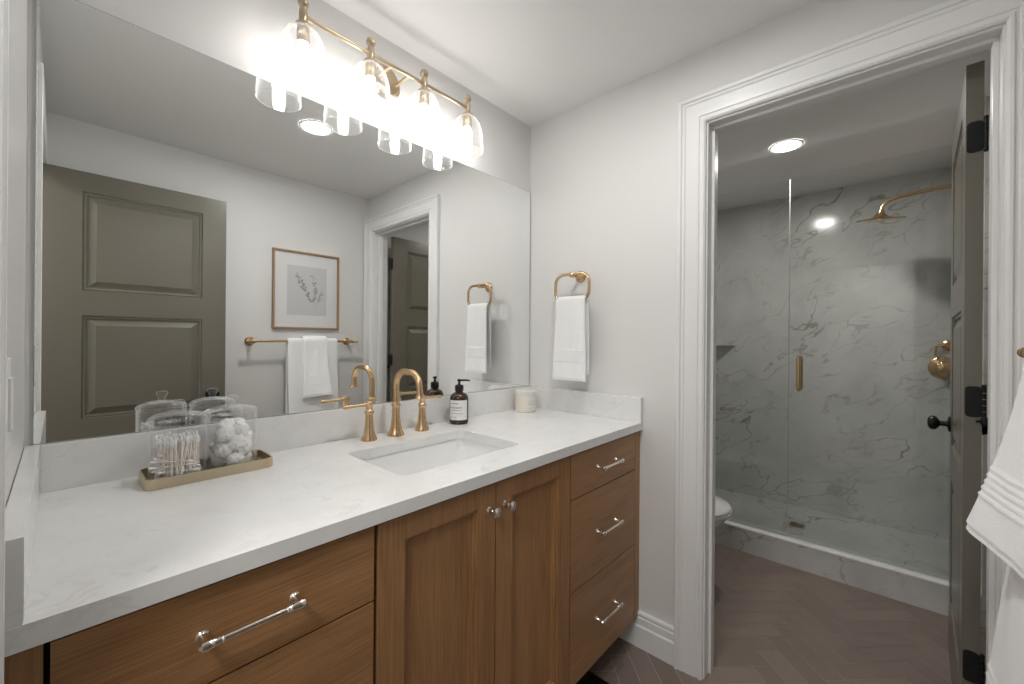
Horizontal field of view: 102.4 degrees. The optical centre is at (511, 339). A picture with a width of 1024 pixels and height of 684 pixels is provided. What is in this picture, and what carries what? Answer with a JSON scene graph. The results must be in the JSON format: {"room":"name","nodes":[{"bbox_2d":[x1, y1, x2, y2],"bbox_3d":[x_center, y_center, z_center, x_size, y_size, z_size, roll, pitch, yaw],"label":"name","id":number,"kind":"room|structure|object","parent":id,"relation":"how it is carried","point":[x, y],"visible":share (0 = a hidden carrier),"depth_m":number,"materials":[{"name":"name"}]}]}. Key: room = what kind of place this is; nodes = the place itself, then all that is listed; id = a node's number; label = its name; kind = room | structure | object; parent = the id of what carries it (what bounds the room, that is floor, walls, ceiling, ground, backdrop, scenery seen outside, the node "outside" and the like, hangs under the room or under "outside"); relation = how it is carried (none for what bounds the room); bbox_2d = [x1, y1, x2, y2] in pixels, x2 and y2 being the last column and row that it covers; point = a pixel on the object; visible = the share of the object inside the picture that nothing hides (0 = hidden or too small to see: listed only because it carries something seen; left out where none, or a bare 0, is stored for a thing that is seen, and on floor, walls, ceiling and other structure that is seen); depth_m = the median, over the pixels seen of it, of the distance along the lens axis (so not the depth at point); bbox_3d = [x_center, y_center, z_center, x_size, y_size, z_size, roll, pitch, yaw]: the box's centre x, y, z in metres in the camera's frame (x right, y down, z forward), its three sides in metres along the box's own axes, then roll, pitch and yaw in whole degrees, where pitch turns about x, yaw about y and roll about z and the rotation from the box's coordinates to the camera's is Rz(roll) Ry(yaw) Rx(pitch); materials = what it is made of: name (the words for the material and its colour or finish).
{"room":"bathroom","nodes":[
{"label":"bathroom","id":0,"kind":"room"},
{"bbox_2d":[5,0,27,508],"bbox_3d":[-0.447,0.078,0.263,1.675,2.333,0.115,0,0,42],"label":"wall","id":1,"kind":"structure","parent":0,"point":[18,9],"depth_m":0.69,"materials":[{"name":"white paint"}]},
{"bbox_2d":[0,0,8,683],"bbox_3d":[-0.174,0.189,0.100,0.994,2.115,0.011,0,0,42],"label":"trim","id":2,"kind":"structure","parent":1,"relation":"attached to","point":[4,4],"depth_m":0.43,"materials":[{"name":"white paint"}]},
{"bbox_2d":[6,357,12,453],"bbox_3d":[-0.641,0.082,0.523,0.072,0.117,0.008,0,0,42],"label":"light switch","id":3,"kind":"object","parent":1,"relation":"attached to","point":[9,380],"visible":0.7,"depth_m":0.51,"materials":[{"name":"white plastic"}]},
{"bbox_2d":[24,0,530,447],"bbox_3d":[0.182,0.083,2.291,0.120,2.333,3.963,0,0,42],"label":"wall","id":4,"kind":"structure","parent":0,"point":[245,35],"depth_m":1.31,"materials":[{"name":"white paint"}]},
{"bbox_2d":[33,0,530,444],"bbox_3d":[-0.463,-0.263,1.483,0.006,0.980,1.642,0,0,42],"label":"wall mirror","id":5,"kind":"object","parent":4,"relation":"attached to","point":[208,229],"visible":1,"depth_m":1.14,"materials":[{"name":"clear mirror"}]},
{"bbox_2d":[40,386,528,492],"bbox_3d":[-0.464,0.279,1.476,0.020,0.102,1.614,0,0,42],"label":"backsplash","id":6,"kind":"structure","parent":4,"relation":"attached to","point":[81,462],"depth_m":1.18,"materials":[{"name":"white stone"}]},
{"bbox_2d":[277,0,482,152],"bbox_3d":[-0.402,-0.872,1.425,0.166,0.231,0.756,0,0,42],"label":"vanity light","id":7,"kind":"object","parent":4,"relation":"attached to","point":[381,80],"visible":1,"depth_m":1.36,"materials":[{"name":"gold metal"}]},
{"bbox_2d":[294,0,311,46],"bbox_3d":[-0.599,-0.915,1.181,0.045,0.131,0.045,0,0,42],"label":"socket","id":8,"kind":"object","parent":7,"relation":"attached to","point":[303,28],"depth_m":1.17,"materials":[{"name":"gold metal"}]},
{"bbox_2d":[364,37,377,80],"bbox_3d":[-0.458,-0.914,1.336,0.045,0.131,0.045,0,0,42],"label":"socket","id":9,"kind":"object","parent":7,"relation":"attached to","point":[370,63],"depth_m":1.33,"materials":[{"name":"gold metal"}]},
{"bbox_2d":[418,69,429,107],"bbox_3d":[-0.318,-0.913,1.491,0.045,0.131,0.045,0,0,42],"label":"socket","id":10,"kind":"object","parent":7,"relation":"attached to","point":[424,93],"depth_m":1.48,"materials":[{"name":"gold metal"}]},
{"bbox_2d":[462,95,472,129],"bbox_3d":[-0.178,-0.912,1.645,0.045,0.131,0.045,0,0,42],"label":"socket","id":11,"kind":"object","parent":7,"relation":"attached to","point":[467,116],"depth_m":1.63,"materials":[{"name":"gold metal"}]},
{"bbox_2d":[323,0,990,210],"bbox_3d":[0.856,-1.128,1.687,1.915,0.100,3.963,0,0,42],"label":"ceiling","id":12,"kind":"structure","parent":0,"point":[537,61],"depth_m":1.67,"materials":[{"name":"white paint"}]},
{"bbox_2d":[769,139,803,152],"bbox_3d":[1.516,-1.070,2.278,0.160,0.006,0.160,0,0,42],"label":"recessed light","id":13,"kind":"object","parent":12,"relation":"in","point":[791,144],"visible":1,"depth_m":2.27,"materials":[{"name":"white paint"}]},
{"bbox_2d":[772,141,799,151],"bbox_3d":[1.516,-1.071,2.278,0.127,0.003,0.127,0,0,-7],"label":"diffuser","id":14,"kind":"object","parent":13,"relation":"attached to","point":[783,146],"depth_m":2.28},
{"bbox_2d":[529,0,948,625],"bbox_3d":[0.745,0.087,1.575,1.675,2.333,0.115,0,0,42],"label":"wall","id":15,"kind":"structure","parent":0,"point":[603,169],"depth_m":1.69,"materials":[{"name":"white paint"}]},
{"bbox_2d":[554,271,590,299],"bbox_3d":[0.287,-0.242,1.858,0.192,0.150,0.086,0,0,42],"label":"towel ring","id":16,"kind":"object","parent":15,"relation":"attached to","point":[580,276],"visible":0.91,"depth_m":1.85,"materials":[{"name":"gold metal"}]},
{"bbox_2d":[552,295,588,381],"bbox_3d":[0.265,-0.008,1.833,0.174,0.374,0.063,0,0,42],"label":"hand towel","id":17,"kind":"object","parent":16,"relation":"hanging from","point":[571,335],"visible":1,"depth_m":1.81,"materials":[{"name":"white fabric"}]},
{"bbox_2d":[619,610,673,665],"bbox_3d":[0.349,1.180,1.837,0.750,0.142,0.018,0,0,42],"label":"baseboard","id":18,"kind":"structure","parent":15,"relation":"attached to","point":[648,633],"depth_m":1.64,"materials":[{"name":"white paint"}]},
{"bbox_2d":[673,0,1023,679],"bbox_3d":[0.971,0.175,1.274,0.915,2.160,0.026,0,0,42],"label":"trim","id":19,"kind":"structure","parent":15,"relation":"attached to","point":[951,20],"depth_m":1.46,"materials":[{"name":"white paint"}]},
{"bbox_2d":[703,23,1005,678],"bbox_3d":[1.018,0.219,1.327,0.745,2.074,0.117,0,0,42],"label":"trim","id":20,"kind":"structure","parent":15,"relation":"attached to","point":[993,40],"depth_m":1.21,"materials":[{"name":"white paint"}]},
{"bbox_2d":[589,543,985,683],"bbox_3d":[0.506,1.277,1.323,1.675,0.050,2.868,0,0,42],"label":"floor","id":21,"kind":"structure","parent":0,"point":[775,623],"depth_m":1.74,"materials":[{"name":"brown tile"}]},
{"bbox_2d":[4,431,639,683],"bbox_3d":[-0.240,0.805,1.268,0.635,0.883,1.654,0,0,42],"label":"vanity cabinet","id":22,"kind":"object","parent":21,"relation":"on","point":[531,576],"visible":0.98,"depth_m":0.92,"materials":[{"name":"brown wood"}]},
{"bbox_2d":[4,386,642,657],"bbox_3d":[-0.246,0.295,1.277,0.610,0.131,1.656,0,0,42],"label":"countertop","id":23,"kind":"structure","parent":22,"relation":"on","point":[86,546],"depth_m":0.86,"materials":[{"name":"white stone"}]},
{"bbox_2d":[138,449,272,490],"bbox_3d":[-0.745,0.315,1.015,0.120,0.024,0.254,0,0,42],"label":"tray","id":24,"kind":"object","parent":23,"relation":"on","point":[264,459],"visible":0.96,"depth_m":0.97,"materials":[{"name":"gold metal"}]},
{"bbox_2d":[147,399,206,479],"bbox_3d":[-0.781,0.231,0.963,0.109,0.182,0.109,0,0,42],"label":"glass jar","id":25,"kind":"object","parent":24,"relation":"on","point":[177,399],"visible":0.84,"depth_m":0.96,"materials":[{"name":"clear glass"}]},
{"bbox_2d":[155,442,161,476],"bbox_3d":[-0.794,0.270,0.926,0.013,0.079,0.006,0,0,-5],"label":"cotton swab","id":26,"kind":"object","parent":25,"relation":"in","point":[156,443],"visible":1,"depth_m":0.93,"materials":[{"name":"white fabric"}]},
{"bbox_2d":[159,441,165,474],"bbox_3d":[-0.786,0.267,0.927,0.014,0.079,0.006,0,0,-40],"label":"cotton swab","id":27,"kind":"object","parent":25,"relation":"in","point":[160,442],"visible":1,"depth_m":0.93,"materials":[{"name":"white paper"}]},
{"bbox_2d":[162,439,165,471],"bbox_3d":[-0.780,0.262,0.924,0.006,0.079,0.006,3,2,42],"label":"cotton swab","id":28,"kind":"object","parent":25,"relation":"in","point":[164,440],"visible":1,"depth_m":0.92,"materials":[{"name":"white paper"}]},
{"bbox_2d":[148,463,193,469],"bbox_3d":[-0.768,0.285,0.930,0.079,0.010,0.006,0,0,-44],"label":"cotton swab","id":29,"kind":"object","parent":25,"relation":"in","point":[151,468],"visible":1,"depth_m":0.92,"materials":[{"name":"white paper"}]},
{"bbox_2d":[149,460,193,463],"bbox_3d":[-0.768,0.275,0.931,0.006,0.017,0.078,0,0,43],"label":"cotton swab","id":30,"kind":"object","parent":25,"relation":"in","point":[151,462],"visible":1,"depth_m":0.92,"materials":[{"name":"white paper"}]},
{"bbox_2d":[184,436,190,467],"bbox_3d":[-0.747,0.260,0.949,0.006,0.078,0.017,0,0,7],"label":"cotton swab","id":31,"kind":"object","parent":30,"relation":"on","point":[186,437],"visible":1,"depth_m":0.95,"materials":[{"name":"white paper"}]},
{"bbox_2d":[189,436,192,469],"bbox_3d":[-0.745,0.262,0.956,0.006,0.079,0.006,1,-1,42],"label":"cotton swab","id":32,"kind":"object","parent":30,"relation":"on","point":[191,437],"visible":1,"depth_m":0.95,"materials":[{"name":"white paper"}]},
{"bbox_2d":[169,440,173,470],"bbox_3d":[-0.770,0.264,0.930,0.017,0.078,0.006,0,0,33],"label":"cotton swab","id":33,"kind":"object","parent":25,"relation":"in","point":[171,440],"visible":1,"depth_m":0.93,"materials":[{"name":"white paper"}]},
{"bbox_2d":[170,442,173,475],"bbox_3d":[-0.765,0.269,0.926,0.008,0.079,0.006,0,0,20],"label":"cotton swab","id":34,"kind":"object","parent":25,"relation":"in","point":[172,443],"visible":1,"depth_m":0.93,"materials":[{"name":"white paper"}]},
{"bbox_2d":[174,447,175,474],"bbox_3d":[-0.766,0.270,0.937,0.010,0.079,0.006,0,0,15],"label":"cotton swab","id":35,"kind":"object","parent":25,"relation":"in","point":[174,447],"visible":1,"depth_m":0.94,"materials":[{"name":"white paper"}]},
{"bbox_2d":[174,441,178,474],"bbox_3d":[-0.759,0.267,0.931,0.010,0.079,0.006,0,0,-27],"label":"cotton swab","id":36,"kind":"object","parent":25,"relation":"in","point":[177,470],"visible":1,"depth_m":0.93,"materials":[{"name":"white paper"}]},
{"bbox_2d":[174,443,179,472],"bbox_3d":[-0.759,0.270,0.936,0.006,0.078,0.018,0,0,15],"label":"cotton swab","id":37,"kind":"object","parent":25,"relation":"in","point":[175,444],"visible":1,"depth_m":0.93,"materials":[{"name":"white paper"}]},
{"bbox_2d":[158,467,199,474],"bbox_3d":[-0.758,0.299,0.940,0.006,0.013,0.079,0,0,34],"label":"cotton swab","id":38,"kind":"object","parent":25,"relation":"in","point":[159,473],"visible":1,"depth_m":0.92,"materials":[{"name":"white paper"}]},
{"label":"cotton swab","id":39,"kind":"object","parent":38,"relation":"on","visible":0},
{"bbox_2d":[166,442,169,476],"bbox_3d":[-0.775,0.270,0.927,0.011,0.079,0.006,0,0,44],"label":"cotton swab","id":40,"kind":"object","parent":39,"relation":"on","point":[168,443],"visible":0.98,"depth_m":0.93,"materials":[{"name":"white paper"}]},
{"bbox_2d":[176,435,182,469],"bbox_3d":[-0.764,0.259,0.946,0.006,0.078,0.021,0,0,-12],"label":"cotton swab","id":41,"kind":"object","parent":25,"relation":"in","point":[181,436],"visible":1,"depth_m":0.95,"materials":[{"name":"white paper"}]},
{"bbox_2d":[180,438,182,468],"bbox_3d":[-0.756,0.263,0.942,0.006,0.079,0.006,0,0,-25],"label":"cotton swab","id":42,"kind":"object","parent":25,"relation":"in","point":[181,439],"visible":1,"depth_m":0.94,"materials":[{"name":"white paper"}]},
{"bbox_2d":[179,442,184,474],"bbox_3d":[-0.751,0.274,0.937,0.006,0.079,0.011,0,0,30],"label":"cotton swab","id":43,"kind":"object","parent":25,"relation":"in","point":[183,443],"visible":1,"depth_m":0.94,"materials":[{"name":"white paper"}]},
{"bbox_2d":[182,438,189,472],"bbox_3d":[-0.749,0.265,0.944,0.006,0.078,0.016,0,0,29],"label":"cotton swab","id":44,"kind":"object","parent":25,"relation":"in","point":[188,438],"visible":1,"depth_m":0.94,"materials":[{"name":"white paper"}]},
{"bbox_2d":[192,434,195,467],"bbox_3d":[-0.741,0.259,0.960,0.010,0.079,0.006,0,0,33],"label":"cotton swab","id":45,"kind":"object","parent":25,"relation":"in","point":[194,435],"visible":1,"depth_m":0.96,"materials":[{"name":"white paper"}]},
{"bbox_2d":[194,433,197,466],"bbox_3d":[-0.741,0.258,0.966,0.006,0.079,0.013,0,0,-27],"label":"cotton swab","id":46,"kind":"object","parent":25,"relation":"in","point":[195,464],"visible":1,"depth_m":0.96,"materials":[{"name":"white paper"}]},
{"label":"cotton swab","id":47,"kind":"object","parent":25,"relation":"in","visible":0},
{"bbox_2d":[160,436,168,468],"bbox_3d":[-0.787,0.258,0.933,0.006,0.078,0.018,0,0,18],"label":"cotton swab","id":48,"kind":"object","parent":47,"relation":"on","point":[167,437],"visible":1,"depth_m":0.94,"materials":[{"name":"white fabric"}]},
{"label":"cotton swab","id":49,"kind":"object","parent":25,"relation":"in","visible":0},
{"bbox_2d":[157,454,192,462],"bbox_3d":[-0.767,0.273,0.944,0.006,0.036,0.073,0,0,40],"label":"cotton swab","id":50,"kind":"object","parent":49,"relation":"on","point":[158,455],"visible":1,"depth_m":0.92,"materials":[{"name":"white fabric"}]},
{"bbox_2d":[206,394,257,467],"bbox_3d":[-0.715,0.232,1.053,0.109,0.182,0.109,0,0,42],"label":"glass jar","id":51,"kind":"object","parent":24,"relation":"on","point":[233,394],"visible":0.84,"depth_m":1.07,"materials":[{"name":"clear glass"}]},
{"bbox_2d":[209,441,216,453],"bbox_3d":[-0.743,0.272,1.045,0.043,0.044,0.044,0,0,25],"label":"ball","id":52,"kind":"object","parent":51,"relation":"in","point":[212,444],"visible":0.31,"depth_m":1.03,"materials":[{"name":"white fabric"}]},
{"bbox_2d":[213,431,220,443],"bbox_3d":[-0.730,0.248,1.043,0.044,0.045,0.042,0,0,7],"label":"ball","id":53,"kind":"object","parent":51,"relation":"in","point":[215,441],"visible":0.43,"depth_m":1.02,"materials":[{"name":"white fabric"}]},
{"bbox_2d":[210,454,226,466],"bbox_3d":[-0.736,0.300,1.041,0.045,0.040,0.044,0,0,-41],"label":"ball","id":54,"kind":"object","parent":51,"relation":"in","point":[216,461],"visible":0.66,"depth_m":1.02,"materials":[{"name":"white fabric"}]},
{"bbox_2d":[213,442,233,458],"bbox_3d":[-0.718,0.274,1.027,0.046,0.042,0.042,0,0,39],"label":"ball","id":55,"kind":"object","parent":51,"relation":"in","point":[222,450],"visible":0.94,"depth_m":1.01,"materials":[{"name":"white fabric"}]},
{"bbox_2d":[215,425,235,441],"bbox_3d":[-0.713,0.234,1.028,0.044,0.042,0.044,0,0,41],"label":"ball","id":56,"kind":"object","parent":51,"relation":"in","point":[225,433],"visible":1,"depth_m":1.01,"materials":[{"name":"white fabric"}]},
{"bbox_2d":[216,418,234,430],"bbox_3d":[-0.727,0.221,1.049,0.045,0.043,0.044,0,0,24],"label":"ball","id":57,"kind":"object","parent":51,"relation":"in","point":[227,421],"visible":0.56,"depth_m":1.04,"materials":[{"name":"white fabric"}]},
{"bbox_2d":[226,451,245,465],"bbox_3d":[-0.695,0.301,1.037,0.042,0.046,0.044,0,0,-36],"label":"ball","id":58,"kind":"object","parent":51,"relation":"in","point":[234,457],"visible":0.8,"depth_m":1.02,"materials":[{"name":"white fabric"}]},
{"bbox_2d":[228,434,246,450],"bbox_3d":[-0.693,0.259,1.039,0.041,0.044,0.041,0,0,-39],"label":"ball","id":59,"kind":"object","parent":51,"relation":"in","point":[237,442],"visible":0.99,"depth_m":1.03,"materials":[{"name":"white fabric"}]},
{"bbox_2d":[234,417,245,422],"bbox_3d":[-0.716,0.221,1.072,0.042,0.042,0.043,0,0,-33],"label":"ball","id":60,"kind":"object","parent":51,"relation":"in","point":[236,419],"visible":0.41,"depth_m":1.07,"materials":[{"name":"white fabric"}]},
{"bbox_2d":[232,421,249,435],"bbox_3d":[-0.694,0.228,1.052,0.045,0.044,0.043,0,0,30],"label":"ball","id":61,"kind":"object","parent":51,"relation":"in","point":[241,427],"visible":0.85,"depth_m":1.04,"materials":[{"name":"white fabric"}]},
{"bbox_2d":[236,439,252,454],"bbox_3d":[-0.692,0.276,1.058,0.041,0.043,0.046,0,0,-23],"label":"ball","id":62,"kind":"object","parent":51,"relation":"in","point":[247,448],"visible":0.53,"depth_m":1.05,"materials":[{"name":"white fabric"}]},
{"bbox_2d":[245,451,251,461],"bbox_3d":[-0.700,0.303,1.070,0.047,0.044,0.042,0,0,42],"label":"ball","id":63,"kind":"object","parent":51,"relation":"in","point":[248,455],"visible":0.3,"depth_m":1.06,"materials":[{"name":"white fabric"}]},
{"bbox_2d":[246,430,252,439],"bbox_3d":[-0.701,0.249,1.069,0.043,0.042,0.046,0,0,7],"label":"ball","id":64,"kind":"object","parent":51,"relation":"in","point":[249,435],"visible":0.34,"depth_m":1.07,"materials":[{"name":"white fabric"}]},
{"bbox_2d":[343,369,441,441],"bbox_3d":[-0.353,0.213,1.389,0.182,0.234,0.385,0,0,42],"label":"faucet","id":65,"kind":"object","parent":23,"relation":"on","point":[395,430],"visible":1,"depth_m":1.41,"materials":[{"name":"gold metal"}]},
{"bbox_2d":[415,393,423,398],"bbox_3d":[-0.299,0.180,1.335,0.030,0.020,0.030,0,0,42],"label":"outlet","id":66,"kind":"object","parent":65,"relation":"attached to","point":[418,395],"depth_m":1.32,"materials":[{"name":"gold metal"}]},
{"bbox_2d":[363,438,502,475],"bbox_3d":[-0.227,0.434,1.257,0.342,0.146,0.482,0,0,42],"label":"sink basin","id":67,"kind":"object","parent":23,"relation":"in","point":[419,459],"visible":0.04,"depth_m":1.41,"materials":[{"name":"white ceramic"}]},
{"bbox_2d":[450,379,469,424],"bbox_3d":[-0.211,0.243,1.642,0.076,0.176,0.076,0,0,42],"label":"soap bottle","id":68,"kind":"object","parent":23,"relation":"on","point":[459,401],"visible":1,"depth_m":1.61,"materials":[{"name":"brown glass"}]},
{"bbox_2d":[515,388,536,412],"bbox_3d":[0.064,0.283,1.931,0.102,0.100,0.102,0,0,42],"label":"candle","id":69,"kind":"object","parent":23,"relation":"on","point":[525,399],"visible":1,"depth_m":1.89,"materials":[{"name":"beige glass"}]},
{"bbox_2d":[576,670,609,683],"bbox_3d":[0.225,1.247,1.409,0.108,0.004,0.302,0,0,42],"label":"rug","id":70,"kind":"object","parent":21,"relation":"in","point":[588,677],"visible":0.95,"depth_m":1.51,"materials":[{"name":"black fabric"}]},
{"bbox_2d":[715,495,732,527],"bbox_3d":[0.799,0.875,2.288,0.764,0.758,0.400,0,0,42],"label":"toilet","id":71,"kind":"object","parent":21,"relation":"on","point":[723,509],"visible":0.12,"depth_m":2.03,"materials":[{"name":"white ceramic"}]},
{"bbox_2d":[715,487,948,575],"bbox_3d":[1.865,1.270,2.674,1.480,0.085,0.880,0,0,42],"label":"floor","id":72,"kind":"structure","parent":0,"point":[928,553],"depth_m":2.62,"materials":[{"name":"stone"}]},
{"bbox_2d":[788,521,805,529],"bbox_3d":[1.885,1.225,2.724,0.090,0.004,0.090,0,0,42],"label":"shower drain","id":73,"kind":"object","parent":72,"relation":"on","point":[791,523],"visible":0.88,"depth_m":2.72,"materials":[{"name":"gold metal"}]},
{"bbox_2d":[715,167,951,540],"bbox_3d":[2.139,0.098,3.109,1.675,2.333,0.120,0,0,42],"label":"wall","id":74,"kind":"structure","parent":0,"point":[870,302],"depth_m":2.88,"materials":[{"name":"stone"}]},
{"bbox_2d":[928,340,950,378],"bbox_3d":[2.639,0.120,2.516,0.136,0.237,0.084,0,0,42],"label":"shower valve","id":75,"kind":"object","parent":74,"relation":"attached to","point":[939,367],"visible":0.8,"depth_m":2.53,"materials":[{"name":"gold metal"}]},
{"bbox_2d":[981,96,989,628],"bbox_3d":[1.506,0.093,1.088,0.132,2.333,3.963,0,0,42],"label":"door frame","id":76,"kind":"structure","parent":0,"point":[987,99],"depth_m":1.81,"materials":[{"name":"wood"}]},
{"bbox_2d":[787,180,802,534],"bbox_3d":[1.841,0.101,2.096,0.728,2.018,0.101,0,0,42],"label":"shower door","id":77,"kind":"structure","parent":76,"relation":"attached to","point":[799,360],"depth_m":2.33,"materials":[{"name":"clear glass"}]},
{"bbox_2d":[722,517,948,586],"bbox_3d":[1.561,1.122,2.347,1.467,0.008,0.111,0,0,42],"label":"trim","id":78,"kind":"structure","parent":76,"relation":"attached to","point":[922,574],"depth_m":2.16,"materials":[{"name":"white stone"}]},
{"bbox_2d":[715,524,980,626],"bbox_3d":[1.559,1.193,2.345,1.467,0.134,0.100,0,0,42],"label":"shower curb","id":79,"kind":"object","parent":76,"relation":"attached to","point":[917,592],"depth_m":2.14,"materials":[{"name":"stone"}]},
{"bbox_2d":[855,184,951,222],"bbox_3d":[2.230,-0.763,2.317,0.459,0.179,0.220,0,0,42],"label":"shower","id":80,"kind":"object","parent":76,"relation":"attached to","point":[881,215],"visible":0.84,"depth_m":2.32,"materials":[{"name":"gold metal"}]},
{"bbox_2d":[927,60,988,683],"bbox_3d":[1.552,0.231,1.416,0.167,2.034,0.735,0,0,45],"label":"door","id":81,"kind":"structure","parent":76,"relation":"in","point":[967,422],"depth_m":1.18,"materials":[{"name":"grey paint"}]},
{"bbox_2d":[1017,347,1023,357],"bbox_3d":[0.968,0.028,0.654,0.106,0.056,0.724,0,0,42],"label":"towel bar","id":82,"kind":"object","parent":76,"relation":"attached to","point":[1020,352],"visible":1,"depth_m":0.92,"materials":[{"name":"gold metal"}]},
{"bbox_2d":[985,564,1023,683],"bbox_3d":[0.937,0.420,0.729,0.113,0.832,0.328,0,0,42],"label":"bath towel","id":83,"kind":"object","parent":82,"relation":"hanging from","point":[1005,665],"visible":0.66,"depth_m":0.78,"materials":[{"name":"white fabric"}]},
{"bbox_2d":[966,360,1023,578],"bbox_3d":[0.941,0.197,0.737,0.154,0.413,0.178,0,0,42],"label":"hand towel","id":84,"kind":"object","parent":83,"relation":"on","point":[996,518],"visible":1,"depth_m":0.76,"materials":[{"name":"white fabric"}]},
{"bbox_3d":[1.233,0.091,3.213,0.195,2.333,0.945,0,0,42],"label":"wall","id":85,"kind":"structure","parent":0,"visible":0},
{"bbox_2d":[716,343,735,345],"bbox_3d":[1.632,0.035,3.318,0.252,0.020,0.252,0,0,42],"label":"corner shelf","id":86,"kind":"object","parent":85,"relation":"attached to","point":[718,344],"visible":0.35,"depth_m":3.30,"materials":[{"name":"stone"}]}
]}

